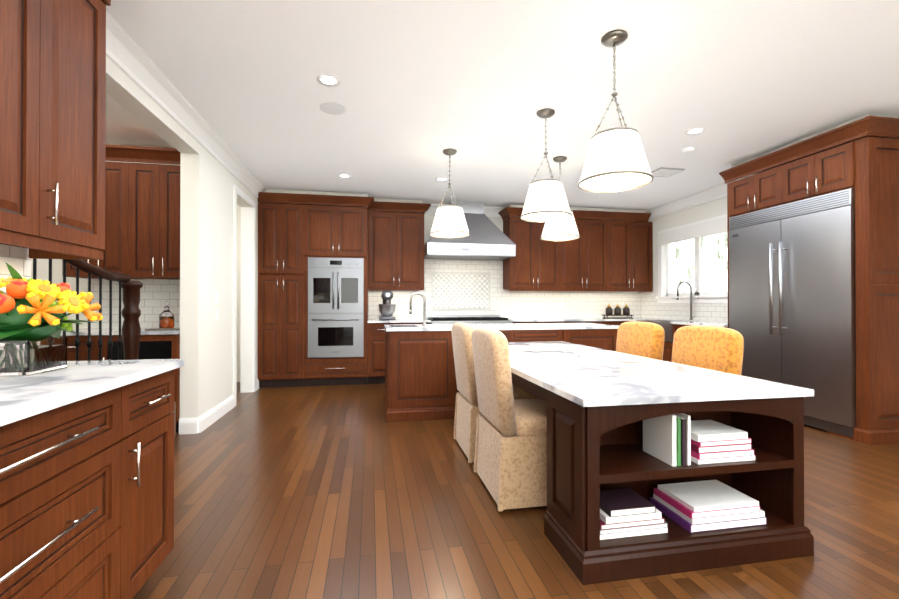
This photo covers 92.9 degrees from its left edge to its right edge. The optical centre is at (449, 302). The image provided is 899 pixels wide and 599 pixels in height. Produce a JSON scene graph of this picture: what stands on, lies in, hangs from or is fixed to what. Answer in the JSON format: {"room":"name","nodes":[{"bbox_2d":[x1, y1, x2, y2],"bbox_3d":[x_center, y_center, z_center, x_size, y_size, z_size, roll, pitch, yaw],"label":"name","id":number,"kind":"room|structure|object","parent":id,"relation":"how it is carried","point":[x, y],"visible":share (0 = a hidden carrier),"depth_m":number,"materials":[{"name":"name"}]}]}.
{"room":"kitchen","nodes":[
{"label":"kitchen","id":0,"kind":"room"},
{"bbox_2d":[31,143,174,328],"bbox_3d":[-3.518,-0.199,4.236,2.050,2.740,0.120,0,0,-10],"label":"wall","id":1,"kind":"structure","parent":0,"point":[43,270],"depth_m":4.13,"materials":[{"name":"white paint"}]},
{"bbox_2d":[62,144,179,279],"bbox_3d":[-2.979,-0.820,4.054,1.050,1.180,0.435,0,0,-10],"label":"upper cabinet","id":2,"kind":"object","parent":1,"relation":"attached to","point":[142,219],"visible":0.56,"depth_m":3.95,"materials":[{"name":"brown wood"}]},
{"bbox_2d":[0,56,261,417],"bbox_3d":[-1.934,-0.211,1.722,0.150,2.740,9.500,0,0,-10],"label":"wall","id":3,"kind":"structure","parent":0,"point":[208,180],"depth_m":3.89,"materials":[{"name":"white paint"}]},
{"bbox_2d":[0,0,110,259],"bbox_3d":[-1.391,-0.895,0.310,0.394,1.383,3.518,0,0,-10],"label":"upper cabinet","id":4,"kind":"object","parent":3,"relation":"attached to","point":[52,117],"visible":1,"depth_m":1.66,"materials":[{"name":"brown wood"}]},
{"bbox_2d":[106,11,266,202],"bbox_3d":[-1.808,-1.509,1.753,0.105,0.145,9.500,0,0,-10],"label":"crown molding","id":5,"kind":"structure","parent":3,"relation":"attached to","point":[129,58],"depth_m":3.13,"materials":[{"name":"white wood"}]},
{"bbox_2d":[196,395,233,433],"bbox_3d":[-2.324,1.102,4.286,0.018,0.140,0.993,0,0,-10],"label":"baseboard","id":6,"kind":"structure","parent":3,"relation":"attached to","point":[201,423],"depth_m":4.16,"materials":[{"name":"white wood"}]},
{"bbox_2d":[215,291,217,302],"bbox_3d":[-2.325,-0.048,4.263,0.006,0.120,0.080,0,0,-10],"label":"light switch","id":7,"kind":"object","parent":3,"relation":"attached to","point":[216,296],"depth_m":4.25,"materials":[{"name":"white plastic"}]},
{"bbox_2d":[233,184,255,406],"bbox_3d":[-2.571,-0.071,5.214,0.168,2.495,0.910,0,0,-10],"label":"trim","id":8,"kind":"structure","parent":3,"relation":"attached to","point":[248,313],"depth_m":5.57,"materials":[{"name":"white"}]},
{"bbox_2d":[171,402,175,436],"bbox_3d":[-3.185,1.012,2.425,2.048,0.300,2.250,0,0,-10],"label":"floor","id":9,"kind":"structure","parent":0,"point":[174,411],"depth_m":3.69,"materials":[{"name":"brown wood"}]},
{"bbox_2d":[33,259,142,360],"bbox_3d":[-2.273,0.013,2.426,0.150,1.698,1.841,0,0,-10],"label":"stair railing","id":10,"kind":"object","parent":9,"relation":"on","point":[130,312],"visible":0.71,"depth_m":3.07,"materials":[{"name":"brown wood"}]},
{"bbox_2d":[237,204,504,381],"bbox_3d":[-0.747,-0.185,6.849,8.650,2.740,0.150,0,0,-10],"label":"wall","id":11,"kind":"structure","parent":0,"point":[429,221],"depth_m":6.34,"materials":[{"name":"white paint"}]},
{"bbox_2d":[368,211,423,289],"bbox_3d":[-0.825,-0.769,6.564,0.844,1.175,0.384,0,0,-10],"label":"upper cabinet","id":12,"kind":"object","parent":11,"relation":"attached to","point":[395,250],"visible":1,"depth_m":6.41,"materials":[{"name":"brown wood"}]},
{"bbox_2d":[257,189,650,221],"bbox_3d":[0.387,-1.457,6.640,6.198,0.198,0.688,0,0,-10],"label":"crown molding","id":13,"kind":"structure","parent":11,"relation":"attached to","point":[324,198],"depth_m":6.40,"materials":[{"name":"brown wood"}]},
{"bbox_2d":[424,201,515,260],"bbox_3d":[0.281,-1.121,6.639,1.343,0.866,0.639,0,0,-10],"label":"range hood","id":14,"kind":"object","parent":11,"relation":"attached to","point":[487,238],"visible":0.81,"depth_m":6.42,"materials":[{"name":"silver metal"}]},
{"bbox_2d":[503,217,562,288],"bbox_3d":[1.361,-0.784,6.987,0.900,1.140,0.348,0,0,-10],"label":"upper cabinet","id":15,"kind":"object","parent":11,"relation":"attached to","point":[537,263],"depth_m":6.81,"materials":[{"name":"brown wood"}]},
{"bbox_2d":[563,219,610,288],"bbox_3d":[2.155,-0.783,7.134,0.962,1.140,0.348,0,0,-10],"label":"upper cabinet","id":16,"kind":"object","parent":11,"relation":"attached to","point":[603,255],"depth_m":6.99,"materials":[{"name":"brown wood"}]},
{"bbox_2d":[611,221,652,291],"bbox_3d":[2.950,-0.782,7.281,0.900,1.140,0.348,0,0,-10],"label":"upper cabinet","id":17,"kind":"object","parent":11,"relation":"attached to","point":[631,241],"depth_m":7.12,"materials":[{"name":"brown wood"}]},
{"bbox_2d":[106,0,898,209],"bbox_3d":[0.717,-1.629,2.246,9.850,0.100,9.750,0,0,-10],"label":"ceiling","id":18,"kind":"structure","parent":0,"point":[477,85],"depth_m":3.07,"materials":[{"name":"white paint"}]},
{"bbox_2d":[317,74,340,86],"bbox_3d":[-0.857,-1.571,3.027,0.164,0.006,0.164,0,0,-10],"label":"recessed light","id":19,"kind":"object","parent":18,"relation":"in","point":[328,80],"visible":1,"depth_m":3.02,"materials":[{"name":"white"}]},
{"bbox_2d":[319,103,345,114],"bbox_3d":[-0.949,-1.569,3.468,0.208,0.006,0.208,0,0,-10],"label":"speaker","id":20,"kind":"object","parent":18,"relation":"attached to","point":[333,108],"visible":1,"depth_m":3.45},
{"bbox_2d":[338,174,351,177],"bbox_3d":[-1.293,-1.560,5.275,0.164,0.006,0.164,0,0,-10],"label":"recessed light","id":21,"kind":"object","parent":18,"relation":"in","point":[344,175],"visible":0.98,"depth_m":5.28,"materials":[{"name":"white"}]},
{"bbox_2d":[435,177,447,181],"bbox_3d":[-0.101,-1.559,5.425,0.164,0.006,0.164,0,0,-10],"label":"recessed light","id":22,"kind":"object","parent":18,"relation":"in","point":[441,179],"visible":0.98,"depth_m":5.43,"materials":[{"name":"white"}]},
{"bbox_2d":[430,149,469,237],"bbox_3d":[0.003,-1.131,4.425,0.418,0.869,0.418,0,0,-10],"label":"pendant light","id":23,"kind":"object","parent":18,"relation":"hanging from","point":[449,221],"visible":1,"depth_m":4.30,"materials":[{"name":"white fabric"}]},
{"bbox_2d":[520,109,571,221],"bbox_3d":[0.798,-1.136,3.535,0.418,0.869,0.418,0,0,-10],"label":"pendant light","id":24,"kind":"object","parent":18,"relation":"hanging from","point":[546,200],"visible":1,"depth_m":3.42,"materials":[{"name":"white fabric"}]},
{"bbox_2d":[540,156,579,240],"bbox_3d":[1.202,-1.130,4.647,0.418,0.869,0.418,0,0,-10],"label":"pendant light","id":25,"kind":"object","parent":18,"relation":"hanging from","point":[565,230],"visible":0.62,"depth_m":4.53,"materials":[{"name":"white fabric"}]},
{"bbox_2d":[578,30,653,192],"bbox_3d":[0.982,-1.141,2.542,0.418,0.869,0.418,0,0,-10],"label":"pendant light","id":26,"kind":"object","parent":18,"relation":"hanging from","point":[616,160],"visible":1,"depth_m":2.45,"materials":[{"name":"white fabric"}]},
{"bbox_2d":[651,167,684,176],"bbox_3d":[2.540,-1.549,5.051,0.333,0.030,0.327,0,0,-10],"label":"air vent","id":27,"kind":"object","parent":18,"relation":"in","point":[663,172],"depth_m":5.07,"materials":[{"name":"grey metal"}]},
{"bbox_2d":[681,147,693,153],"bbox_3d":[2.404,-1.553,4.328,0.162,0.030,0.167,0,0,-10],"label":"recessed light","id":28,"kind":"object","parent":18,"relation":"in","point":[685,150],"depth_m":4.33,"materials":[{"name":"grey"}]},
{"bbox_2d":[685,127,704,134],"bbox_3d":[2.253,-1.567,3.918,0.164,0.006,0.164,0,0,-10],"label":"recessed light","id":29,"kind":"object","parent":18,"relation":"in","point":[695,131],"visible":1,"depth_m":3.92,"materials":[{"name":"white"}]},
{"bbox_2d":[134,382,898,598],"bbox_3d":[0.717,1.211,2.231,9.850,0.100,9.750,0,0,-10],"label":"floor","id":30,"kind":"structure","parent":0,"point":[326,492],"depth_m":2.25,"materials":[{"name":"brown wood"}]},
{"bbox_2d":[0,381,139,598],"bbox_3d":[-1.361,0.712,0.970,0.696,0.884,0.902,0,0,-10],"label":"base cabinet","id":31,"kind":"object","parent":30,"relation":"on","point":[86,498],"depth_m":1.19,"materials":[{"name":"brown wood"}]},
{"bbox_2d":[0,245,184,425],"bbox_3d":[-1.222,0.009,0.297,0.728,0.510,3.440,0,0,-10],"label":"countertop","id":32,"kind":"structure","parent":31,"relation":"on","point":[22,397],"depth_m":1.34,"materials":[{"name":"stone"}]},
{"bbox_2d":[0,262,102,376],"bbox_3d":[-1.461,0.053,1.427,0.456,0.371,0.450,0,0,-10],"label":"bouquet","id":33,"kind":"object","parent":32,"relation":"on","point":[33,318],"visible":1,"depth_m":1.39,"materials":[{"name":"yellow plant"}]},
{"bbox_2d":[60,279,179,431],"bbox_3d":[-2.965,0.470,3.944,1.060,1.400,0.642,0,0,-10],"label":"pantry cabinet","id":34,"kind":"object","parent":30,"relation":"on","point":[155,294],"visible":0.27,"depth_m":3.96,"materials":[{"name":"brown wood"}]},
{"bbox_2d":[145,301,179,329],"bbox_3d":[-2.636,0.120,3.981,0.280,0.262,0.180,0,0,-10],"label":"decanter","id":35,"kind":"object","parent":34,"relation":"on","point":[166,318],"visible":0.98,"depth_m":3.94,"materials":[{"name":"brown glass"}]},
{"bbox_2d":[136,369,173,594],"bbox_3d":[-1.468,0.715,1.545,0.696,0.884,0.390,0,0,-10],"label":"base cabinet","id":36,"kind":"object","parent":30,"relation":"on","point":[157,391],"depth_m":1.65,"materials":[{"name":"brown wood"}]},
{"bbox_2d":[258,203,309,387],"bbox_3d":[-2.343,-0.089,6.157,0.655,2.540,0.625,0,0,-10],"label":"tall cabinet","id":37,"kind":"object","parent":30,"relation":"on","point":[283,229],"depth_m":5.88,"materials":[{"name":"brown wood"}]},
{"bbox_2d":[310,205,367,385],"bbox_3d":[-1.678,-0.088,6.281,0.932,2.540,0.625,0,0,-10],"label":"tall cabinet","id":38,"kind":"object","parent":30,"relation":"on","point":[312,295],"depth_m":6.00,"materials":[{"name":"brown wood"}]},
{"bbox_2d":[368,322,422,383],"bbox_3d":[-0.805,0.740,6.451,0.844,0.884,0.598,0,0,-10],"label":"base cabinet","id":39,"kind":"object","parent":30,"relation":"on","point":[376,353],"depth_m":6.11,"materials":[{"name":"brown wood"}]},
{"bbox_2d":[426,315,511,323],"bbox_3d":[0.288,0.694,6.583,1.220,0.980,0.701,0,0,-10],"label":"range","id":40,"kind":"object","parent":30,"relation":"on","point":[467,319],"visible":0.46,"depth_m":6.38,"materials":[{"name":"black metal"}]},
{"bbox_2d":[451,323,538,462],"bbox_3d":[0.372,0.655,3.376,0.648,0.985,0.576,0,0,-10],"label":"chair","id":41,"kind":"object","parent":30,"relation":"on","point":[467,412],"visible":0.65,"depth_m":3.17,"materials":[{"name":"beige fabric"}]},
{"bbox_2d":[384,329,617,421],"bbox_3d":[0.565,0.732,4.786,2.540,0.885,0.786,0,0,-10],"label":"kitchen island","id":42,"kind":"object","parent":30,"relation":"on","point":[420,380],"visible":0.4,"depth_m":4.26,"materials":[{"name":"brown wood"}]},
{"bbox_2d":[384,323,619,330],"bbox_3d":[0.567,0.271,4.776,2.550,0.032,0.770,0,0,-10],"label":"island countertop","id":43,"kind":"structure","parent":42,"relation":"on","point":[448,327],"depth_m":4.51,"materials":[{"name":"stone"}]},
{"bbox_2d":[409,292,426,325],"bbox_3d":[-0.333,0.072,4.590,0.193,0.363,0.114,0,0,-10],"label":"island faucet","id":44,"kind":"object","parent":43,"relation":"on","point":[424,306],"visible":1,"depth_m":4.62,"materials":[{"name":"silver metal"}]},
{"bbox_2d":[472,327,546,510],"bbox_3d":[0.503,0.651,2.667,0.648,0.985,0.576,0,0,-10],"label":"chair","id":45,"kind":"object","parent":30,"relation":"on","point":[510,463],"visible":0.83,"depth_m":2.40,"materials":[{"name":"beige fabric"}]},
{"bbox_2d":[512,322,547,322],"bbox_3d":[1.202,0.742,6.823,0.532,0.884,0.598,0,0,-10],"label":"base cabinet","id":46,"kind":"object","parent":30,"relation":"on","point":[512,322],"depth_m":6.53,"materials":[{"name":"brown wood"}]},
{"bbox_2d":[548,321,599,323],"bbox_3d":[1.865,0.743,6.946,0.940,0.884,0.598,0,0,-10],"label":"base cabinet","id":47,"kind":"object","parent":30,"relation":"on","point":[597,322],"depth_m":6.67,"materials":[{"name":"brown wood"}]},
{"bbox_2d":[368,259,727,326],"bbox_3d":[1.277,-0.198,5.863,4.724,0.981,2.523,0,0,-10],"label":"backsplash","id":48,"kind":"structure","parent":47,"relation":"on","point":[463,287],"depth_m":6.97,"materials":[{"name":"tile"}]},
{"bbox_2d":[379,291,395,319],"bbox_3d":[-0.935,0.049,6.406,0.258,0.430,0.430,0,0,-10],"label":"mixer","id":49,"kind":"object","parent":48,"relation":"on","point":[387,309],"visible":1,"depth_m":6.26,"materials":[{"name":"grey metal"}]},
{"bbox_2d":[602,304,633,317],"bbox_3d":[2.842,0.151,7.212,0.500,0.234,0.150,0,0,-10],"label":"canister set","id":50,"kind":"object","parent":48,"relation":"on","point":[617,310],"visible":1,"depth_m":7.16,"materials":[{"name":"black"}]},
{"bbox_2d":[677,281,695,319],"bbox_3d":[3.436,-0.023,6.194,0.263,0.573,0.114,0,0,-10],"label":"sink faucet","id":51,"kind":"object","parent":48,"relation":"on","point":[690,286],"visible":1,"depth_m":6.23,"materials":[{"name":"silver metal"}]},
{"bbox_2d":[600,321,626,324],"bbox_3d":[2.527,0.744,7.068,0.527,0.884,0.598,0,0,-10],"label":"base cabinet","id":52,"kind":"object","parent":30,"relation":"on","point":[601,322],"depth_m":6.78,"materials":[{"name":"brown wood"}]},
{"bbox_2d":[616,321,664,359],"bbox_3d":[1.332,0.655,3.533,0.648,0.985,0.576,0,0,-10],"label":"chair","id":53,"kind":"object","parent":30,"relation":"on","point":[643,339],"visible":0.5,"depth_m":3.47,"materials":[{"name":"fabric"}]},
{"bbox_2d":[637,320,676,360],"bbox_3d":[3.271,0.739,6.241,0.661,0.884,0.907,0,0,-10],"label":"base cabinet","id":54,"kind":"object","parent":30,"relation":"on","point":[663,323],"depth_m":5.97,"materials":[{"name":"brown wood"}]},
{"bbox_2d":[511,372,813,584],"bbox_3d":[0.869,0.802,3.140,1.140,0.728,2.617,0,0,-10],"label":"island table","id":55,"kind":"object","parent":30,"relation":"on","point":[592,452],"visible":0.6,"depth_m":1.92,"materials":[{"name":"brown wood"}]},
{"bbox_2d":[600,488,667,539],"bbox_3d":[0.784,0.969,2.006,0.340,0.124,0.261,0,0,-10],"label":"books","id":56,"kind":"object","parent":55,"relation":"in","point":[627,512],"visible":0.75,"depth_m":1.89,"materials":[{"name":"white paper"}]},
{"bbox_2d":[508,341,813,406],"bbox_3d":[0.870,0.421,3.140,1.140,0.030,2.623,0,0,-10],"label":"countertop","id":57,"kind":"structure","parent":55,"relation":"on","point":[584,375],"depth_m":2.22,"materials":[{"name":"stone"}]},
{"bbox_2d":[650,480,766,532],"bbox_3d":[1.248,0.976,2.081,0.400,0.110,0.281,0,0,-10],"label":"books","id":58,"kind":"object","parent":55,"relation":"in","point":[700,506],"visible":0.98,"depth_m":1.97,"materials":[{"name":"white paper"}]},
{"bbox_2d":[691,420,754,463],"bbox_3d":[1.241,0.664,2.066,0.300,0.130,0.251,0,0,-10],"label":"books","id":59,"kind":"object","parent":55,"relation":"in","point":[712,441],"visible":0.75,"depth_m":1.95,"materials":[{"name":"white paper"}]},
{"bbox_2d":[667,324,727,361],"bbox_3d":[3.419,0.735,5.442,0.661,0.884,0.968,0,0,-10],"label":"base cabinet","id":60,"kind":"object","parent":30,"relation":"on","point":[669,328],"depth_m":5.82,"materials":[{"name":"brown wood"}]},
{"bbox_2d":[672,325,743,374],"bbox_3d":[1.463,0.652,2.825,0.648,0.985,0.576,0,0,-10],"label":"chair","id":61,"kind":"object","parent":30,"relation":"on","point":[720,349],"visible":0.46,"depth_m":2.77,"materials":[{"name":"yellow fabric"}]},
{"bbox_2d":[719,115,898,444],"bbox_3d":[3.526,-0.198,4.205,0.619,2.738,1.506,0,0,-10],"label":"tall cabinet","id":62,"kind":"object","parent":30,"relation":"on","point":[813,255],"visible":1,"depth_m":3.82,"materials":[{"name":"brown wood"}]},
{"bbox_2d":[644,196,726,289],"bbox_3d":[3.792,-0.191,5.678,0.150,2.740,3.805,0,0,-10],"label":"wall","id":63,"kind":"structure","parent":0,"point":[711,209],"depth_m":6.53,"materials":[{"name":"white paint"}]},
{"bbox_2d":[656,214,727,302],"bbox_3d":[3.649,-0.580,6.317,0.200,1.185,1.550,0,0,-10],"label":"window","id":64,"kind":"structure","parent":63,"relation":"in","point":[665,295],"depth_m":6.50,"materials":[{"name":"white"}]},
{"bbox_2d":[657,217,726,244],"bbox_3d":[3.555,-1.030,6.302,0.047,0.195,1.412,0,0,-10],"label":"window blind","id":65,"kind":"object","parent":64,"relation":"attached to","point":[713,227],"visible":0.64,"depth_m":6.21,"materials":[{"name":"white fabric"}]},
{"bbox_2d":[638,137,893,221],"bbox_3d":[3.677,-1.489,5.608,0.105,0.145,3.695,0,0,-10],"label":"crown molding","id":66,"kind":"structure","parent":63,"relation":"attached to","point":[720,191],"depth_m":6.28,"materials":[{"name":"white wood"}]},
{"label":"outside","id":67,"kind":"structure","parent":0,"visible":0},
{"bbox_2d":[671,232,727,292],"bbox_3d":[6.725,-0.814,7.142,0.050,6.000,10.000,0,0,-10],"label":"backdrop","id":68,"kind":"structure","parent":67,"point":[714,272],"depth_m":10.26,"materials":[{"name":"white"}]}
]}

